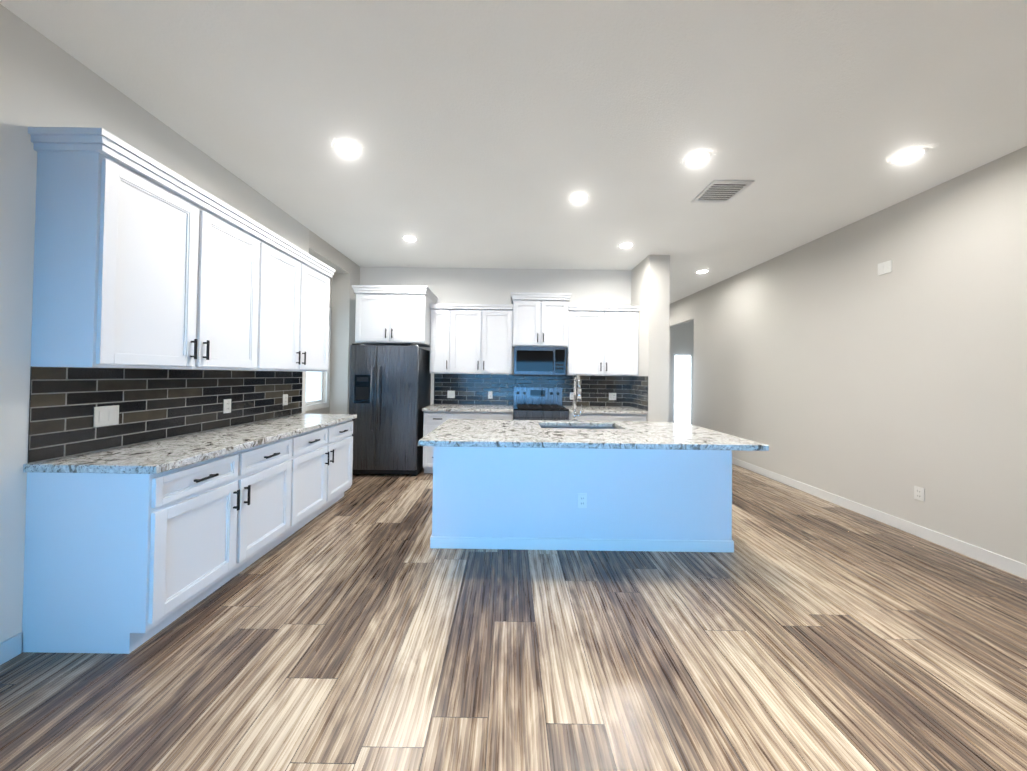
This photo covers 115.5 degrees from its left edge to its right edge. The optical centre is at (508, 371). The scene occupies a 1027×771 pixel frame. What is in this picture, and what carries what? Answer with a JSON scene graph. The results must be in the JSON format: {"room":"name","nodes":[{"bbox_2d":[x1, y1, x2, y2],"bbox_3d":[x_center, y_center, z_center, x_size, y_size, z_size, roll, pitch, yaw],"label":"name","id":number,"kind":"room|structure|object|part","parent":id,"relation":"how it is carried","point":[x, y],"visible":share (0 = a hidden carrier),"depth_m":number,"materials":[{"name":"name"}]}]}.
{"room":"kitchen","nodes":[
{"label":"kitchen","id":0,"kind":"room"},
{"bbox_2d":[0,4,359,642],"bbox_3d":[-2.541,-0.168,1.038,0.380,3.050,8.270,1,-1,0],"label":"wall","id":1,"kind":"structure","parent":0,"point":[45,81],"depth_m":1.59,"materials":[{"name":"paint"}]},
{"bbox_2d":[0,633,21,664],"bbox_3d":[-2.365,1.286,-0.773,0.012,0.100,4.685,1,-1,0],"label":"baseboard","id":2,"kind":"structure","parent":1,"relation":"attached to","point":[10,648],"depth_m":1.53,"materials":[{"name":"white wood"}]},
{"bbox_2d":[31,139,271,370],"bbox_3d":[-2.181,-0.563,2.146,0.325,1.099,1.095,1,-1,0],"label":"upper cabinet","id":3,"kind":"object","parent":1,"relation":"attached to","point":[142,260],"depth_m":1.76,"materials":[{"name":"white wood"}]},
{"bbox_2d":[27,366,302,462],"bbox_3d":[-2.350,0.227,2.633,0.006,0.475,2.090,1,-1,0],"label":"backsplash","id":4,"kind":"structure","parent":1,"relation":"attached to","point":[155,404],"depth_m":2.07,"materials":[{"name":"grey tile"}]},
{"bbox_2d":[93,405,118,426],"bbox_3d":[-2.343,0.261,1.888,0.008,0.115,0.116,1,-1,0],"label":"electrical outlet","id":5,"kind":"object","parent":4,"relation":"attached to","point":[106,415],"visible":1,"depth_m":1.88,"materials":[{"name":"white plastic"}]},
{"bbox_2d":[223,399,230,413],"bbox_3d":[-2.343,0.291,2.697,0.008,0.115,0.070,1,-1,0],"label":"electrical outlet","id":6,"kind":"object","parent":4,"relation":"attached to","point":[226,405],"visible":1,"depth_m":2.69,"materials":[{"name":"white plastic"}]},
{"bbox_2d":[283,394,287,405],"bbox_3d":[-2.342,0.300,3.397,0.008,0.115,0.070,1,-1,0],"label":"electrical outlet","id":7,"kind":"object","parent":4,"relation":"attached to","point":[285,399],"visible":1,"depth_m":3.39,"materials":[{"name":"white plastic"}]},
{"bbox_2d":[268,239,331,371],"bbox_3d":[-2.180,-0.551,3.101,0.325,1.099,1.095,1,-1,0],"label":"upper cabinet","id":8,"kind":"object","parent":1,"relation":"attached to","point":[298,290],"depth_m":3.08,"materials":[{"name":"white wood"}]},
{"bbox_2d":[306,307,330,410],"bbox_3d":[-2.619,-0.208,4.249,0.115,1.430,0.890,1,-1,0],"label":"window","id":9,"kind":"structure","parent":1,"relation":"in","point":[314,387],"depth_m":4.50,"materials":[{"name":"white glass"}]},
{"bbox_2d":[360,267,630,404],"bbox_3d":[-0.222,-0.086,5.110,4.250,3.050,0.120,1,-1,0],"label":"wall","id":10,"kind":"structure","parent":0,"point":[500,285],"depth_m":5.07,"materials":[{"name":"paint"}]},
{"bbox_2d":[353,289,435,346],"bbox_3d":[-1.629,-0.740,4.748,0.960,0.713,0.620,1,-1,0],"label":"upper cabinet","id":11,"kind":"object","parent":10,"relation":"attached to","point":[396,317],"depth_m":4.45,"materials":[{"name":"white wood"}]},
{"bbox_2d":[428,305,455,372],"bbox_3d":[-0.966,-0.456,4.891,0.370,0.985,0.325,1,-1,0],"label":"upper cabinet","id":12,"kind":"object","parent":10,"relation":"attached to","point":[443,347],"depth_m":4.73,"materials":[{"name":"white wood"}]},
{"bbox_2d":[456,305,511,374],"bbox_3d":[-0.432,-0.449,4.891,0.978,0.985,0.325,1,-1,0],"label":"upper cabinet","id":13,"kind":"object","parent":10,"relation":"attached to","point":[487,338],"depth_m":4.74,"materials":[{"name":"white wood"}]},
{"bbox_2d":[512,297,567,348],"bbox_3d":[0.466,-0.711,4.881,0.810,0.713,0.350,1,-1,0],"label":"upper cabinet","id":14,"kind":"object","parent":10,"relation":"attached to","point":[536,321],"depth_m":4.71,"materials":[{"name":"white wood"}]},
{"bbox_2d":[513,346,565,376],"bbox_3d":[0.453,-0.139,4.822,0.750,0.428,0.433,1,-1,0],"label":"over-the-range microwave","id":15,"kind":"object","parent":14,"relation":"attached to","point":[537,361],"visible":1,"depth_m":4.65,"materials":[{"name":"silver metal"}]},
{"bbox_2d":[434,374,647,410],"bbox_3d":[0.366,0.290,4.719,3.058,0.475,0.648,1,-1,0],"label":"backsplash","id":16,"kind":"structure","parent":10,"relation":"attached to","point":[474,389],"depth_m":5.04,"materials":[{"name":"grey"}]},
{"bbox_2d":[447,391,454,397],"bbox_3d":[-0.893,0.360,5.032,0.116,0.115,0.008,1,-1,0],"label":"electrical outlet","id":17,"kind":"object","parent":16,"relation":"attached to","point":[450,394],"visible":1,"depth_m":5.03,"materials":[{"name":"white plastic"}]},
{"bbox_2d":[488,391,492,398],"bbox_3d":[-0.283,0.368,5.032,0.070,0.115,0.008,1,-1,0],"label":"electrical outlet","id":18,"kind":"object","parent":16,"relation":"attached to","point":[490,394],"visible":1,"depth_m":5.03,"materials":[{"name":"white plastic"}]},
{"bbox_2d":[609,393,615,399],"bbox_3d":[1.617,0.393,5.030,0.116,0.115,0.008,1,-1,0],"label":"electrical outlet","id":19,"kind":"object","parent":16,"relation":"attached to","point":[612,396],"visible":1,"depth_m":5.03,"materials":[{"name":"white plastic"}]},
{"bbox_2d":[566,305,639,375],"bbox_3d":[1.387,-0.425,4.888,1.036,0.985,0.325,1,-1,0],"label":"upper cabinet","id":20,"kind":"object","parent":10,"relation":"attached to","point":[601,342],"depth_m":4.73,"materials":[{"name":"white wood"}]},
{"bbox_2d":[0,463,1026,770],"bbox_3d":[1.370,1.463,2.929,8.600,0.060,12.400,1,-1,0],"label":"floor","id":21,"kind":"structure","parent":0,"point":[360,625],"depth_m":1.55,"materials":[{"name":"wood"}]},
{"bbox_2d":[22,433,301,653],"bbox_3d":[-2.053,0.940,2.126,0.620,0.876,1.095,1,-1,0],"label":"base cabinet","id":22,"kind":"object","parent":21,"relation":"on","point":[114,563],"depth_m":1.58,"materials":[{"name":"white"}]},
{"bbox_2d":[298,419,352,529],"bbox_3d":[-2.051,0.952,3.081,0.620,0.876,1.095,1,-1,0],"label":"base cabinet","id":23,"kind":"object","parent":21,"relation":"on","point":[327,452],"depth_m":3.08,"materials":[{"name":"white wood"}]},
{"bbox_2d":[23,414,356,473],"bbox_3d":[-2.032,0.489,2.610,0.648,0.040,2.080,1,-1,0],"label":"countertop","id":24,"kind":"structure","parent":23,"relation":"on","point":[159,456],"depth_m":1.93,"materials":[{"name":"stone"}]},
{"bbox_2d":[349,344,430,475],"bbox_3d":[-1.669,0.528,4.630,0.905,1.773,0.804,1,-1,0],"label":"fridge","id":25,"kind":"object","parent":21,"relation":"on","point":[389,392],"visible":0.96,"depth_m":4.30,"materials":[{"name":"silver metal"}]},
{"bbox_2d":[423,411,458,472],"bbox_3d":[-0.932,0.988,4.725,0.480,0.876,0.620,1,-1,0],"label":"base cabinet","id":26,"kind":"object","parent":21,"relation":"on","point":[432,420],"depth_m":4.42,"materials":[{"name":"white wood"}]},
{"bbox_2d":[459,412,512,419],"bbox_3d":[-0.353,0.995,4.725,0.818,0.876,0.620,1,-1,0],"label":"base cabinet","id":27,"kind":"object","parent":21,"relation":"on","point":[462,415],"depth_m":4.43,"materials":[{"name":"white wood"}]},
{"bbox_2d":[513,387,568,420],"bbox_3d":[0.440,0.843,4.674,0.750,1.200,0.703,1,-1,0],"label":"range","id":28,"kind":"object","parent":21,"relation":"on","point":[537,403],"visible":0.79,"depth_m":4.91,"materials":[{"name":"silver metal"}]},
{"bbox_2d":[418,419,768,551],"bbox_3d":[0.586,0.963,2.818,2.440,0.915,1.144,1,-1,0],"label":"kitchen island","id":29,"kind":"object","parent":21,"relation":"on","point":[663,500],"depth_m":2.57,"materials":[{"name":"white"}]},
{"bbox_2d":[572,374,581,421],"bbox_3d":[0.701,0.270,3.205,0.111,0.484,0.250,1,-1,0],"label":"faucet","id":30,"kind":"object","parent":29,"relation":"on","point":[576,379],"visible":1,"depth_m":3.28,"materials":[{"name":"silver metal"}]},
{"bbox_2d":[578,493,586,507],"bbox_3d":[0.585,1.028,2.569,0.070,0.115,0.008,1,-1,0],"label":"outlet","id":31,"kind":"object","parent":29,"relation":"attached to","point":[582,500],"visible":1,"depth_m":2.57,"materials":[{"name":"white"}]},
{"bbox_3d":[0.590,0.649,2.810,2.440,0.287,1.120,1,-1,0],"label":"kitchen island top","id":32,"kind":"part","parent":29,"relation":"part of","materials":[{"name":"white stone"}]},
{"bbox_2d":[569,413,646,421],"bbox_3d":[1.353,1.018,4.722,1.066,0.876,0.620,1,-1,0],"label":"base cabinet","id":33,"kind":"object","parent":21,"relation":"on","point":[583,416],"depth_m":4.43,"materials":[{"name":"white wood"}]},
{"bbox_2d":[422,404,647,413],"bbox_3d":[0.358,0.547,4.715,3.068,0.040,0.648,1,-1,0],"label":"countertop","id":34,"kind":"structure","parent":33,"relation":"on","point":[509,408],"depth_m":4.47,"materials":[{"name":"stone"}]},
{"bbox_2d":[0,0,1026,303],"bbox_3d":[1.411,-1.667,2.969,8.600,0.100,12.400,1,-1,0],"label":"ceiling","id":35,"kind":"structure","parent":0,"point":[488,132],"depth_m":2.03,"materials":[{"name":"paint"}]},
{"bbox_2d":[333,140,360,157],"bbox_3d":[-1.200,-1.653,2.411,0.190,0.005,0.190,1,-1,0],"label":"recessed light","id":36,"kind":"object","parent":35,"relation":"in","point":[347,148],"visible":1,"depth_m":2.40,"materials":[{"name":"white"}]},
{"bbox_2d":[402,235,417,241],"bbox_3d":[-1.218,-1.633,3.991,0.190,0.005,0.190,1,-1,0],"label":"recessed light","id":37,"kind":"object","parent":35,"relation":"in","point":[410,238],"visible":1,"depth_m":3.98,"materials":[{"name":"white"}]},
{"bbox_2d":[569,193,588,203],"bbox_3d":[0.660,-1.620,3.039,0.190,0.005,0.190,1,-1,0],"label":"recessed light","id":38,"kind":"object","parent":35,"relation":"in","point":[578,198],"visible":1,"depth_m":3.03,"materials":[{"name":"white plastic"}]},
{"bbox_2d":[618,242,633,247],"bbox_3d":[1.491,-1.596,4.108,0.190,0.005,0.190,1,-1,0],"label":"recessed light","id":39,"kind":"object","parent":35,"relation":"in","point":[626,245],"visible":1,"depth_m":4.10,"materials":[{"name":"white"}]},
{"bbox_2d":[683,150,711,166],"bbox_3d":[1.440,-1.617,2.468,0.190,0.005,0.190,1,-1,0],"label":"recessed light","id":40,"kind":"object","parent":35,"relation":"in","point":[698,158],"visible":1,"depth_m":2.46,"materials":[{"name":"white"}]},
{"bbox_2d":[695,270,708,273],"bbox_3d":[3.042,-1.563,5.086,0.190,0.005,0.190,1,-1,0],"label":"recessed light","id":41,"kind":"object","parent":35,"relation":"in","point":[701,271],"visible":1,"depth_m":5.07,"materials":[{"name":"white"}]},
{"bbox_2d":[691,180,753,202],"bbox_3d":[1.900,-1.603,2.897,0.340,0.012,0.340,1,-1,0],"label":"ceiling vent","id":42,"kind":"object","parent":35,"relation":"in","point":[720,191],"visible":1,"depth_m":2.89,"materials":[{"name":"white metal"}]},
{"bbox_2d":[888,147,928,163],"bbox_3d":[2.970,-1.598,2.406,0.190,0.005,0.190,1,-1,0],"label":"recessed light","id":43,"kind":"object","parent":35,"relation":"in","point":[908,155],"visible":1,"depth_m":2.40,"materials":[{"name":"white"}]},
{"bbox_2d":[631,255,669,421],"bbox_3d":[2.044,-0.043,6.147,0.280,3.050,3.500,1,-1,0],"label":"wall","id":44,"kind":"structure","parent":0,"point":[650,285],"depth_m":4.41,"materials":[{"name":"paint"}]},
{"bbox_2d":[670,321,693,424],"bbox_3d":[4.647,0.027,8.954,1.740,3.050,0.120,1,-1,0],"label":"wall","id":45,"kind":"structure","parent":0,"point":[682,338],"depth_m":8.89,"materials":[{"name":"paint"}]},
{"bbox_2d":[672,353,691,423],"bbox_3d":[4.760,0.533,8.862,0.520,2.040,0.040,1,-1,0],"label":"door","id":46,"kind":"structure","parent":45,"relation":"in","point":[682,391],"depth_m":8.85,"materials":[{"name":"white"}]},
{"bbox_2d":[669,146,1026,564],"bbox_3d":[3.710,-0.068,2.456,0.120,3.050,11.120,1,-1,0],"label":"wall","id":47,"kind":"structure","parent":0,"point":[834,362],"depth_m":3.03,"materials":[{"name":"paint"}]},
{"bbox_2d":[732,457,1026,578],"bbox_3d":[3.622,1.405,2.377,0.012,0.100,11.000,1,-1,0],"label":"baseboard","id":48,"kind":"structure","parent":47,"relation":"attached to","point":[1014,567],"depth_m":2.93,"materials":[{"name":"white wood"}]},
{"bbox_2d":[878,260,891,274],"bbox_3d":[3.656,-1.005,3.148,0.008,0.115,0.116,1,-1,0],"label":"light switch","id":49,"kind":"object","parent":47,"relation":"attached to","point":[884,267],"visible":1,"depth_m":3.14,"materials":[{"name":"white plastic"}]},
{"bbox_2d":[914,486,924,501],"bbox_3d":[3.629,1.081,2.861,0.008,0.115,0.070,1,-1,0],"label":"electrical outlet","id":50,"kind":"object","parent":47,"relation":"attached to","point":[919,493],"visible":1,"depth_m":2.86,"materials":[{"name":"white plastic"}]}
]}

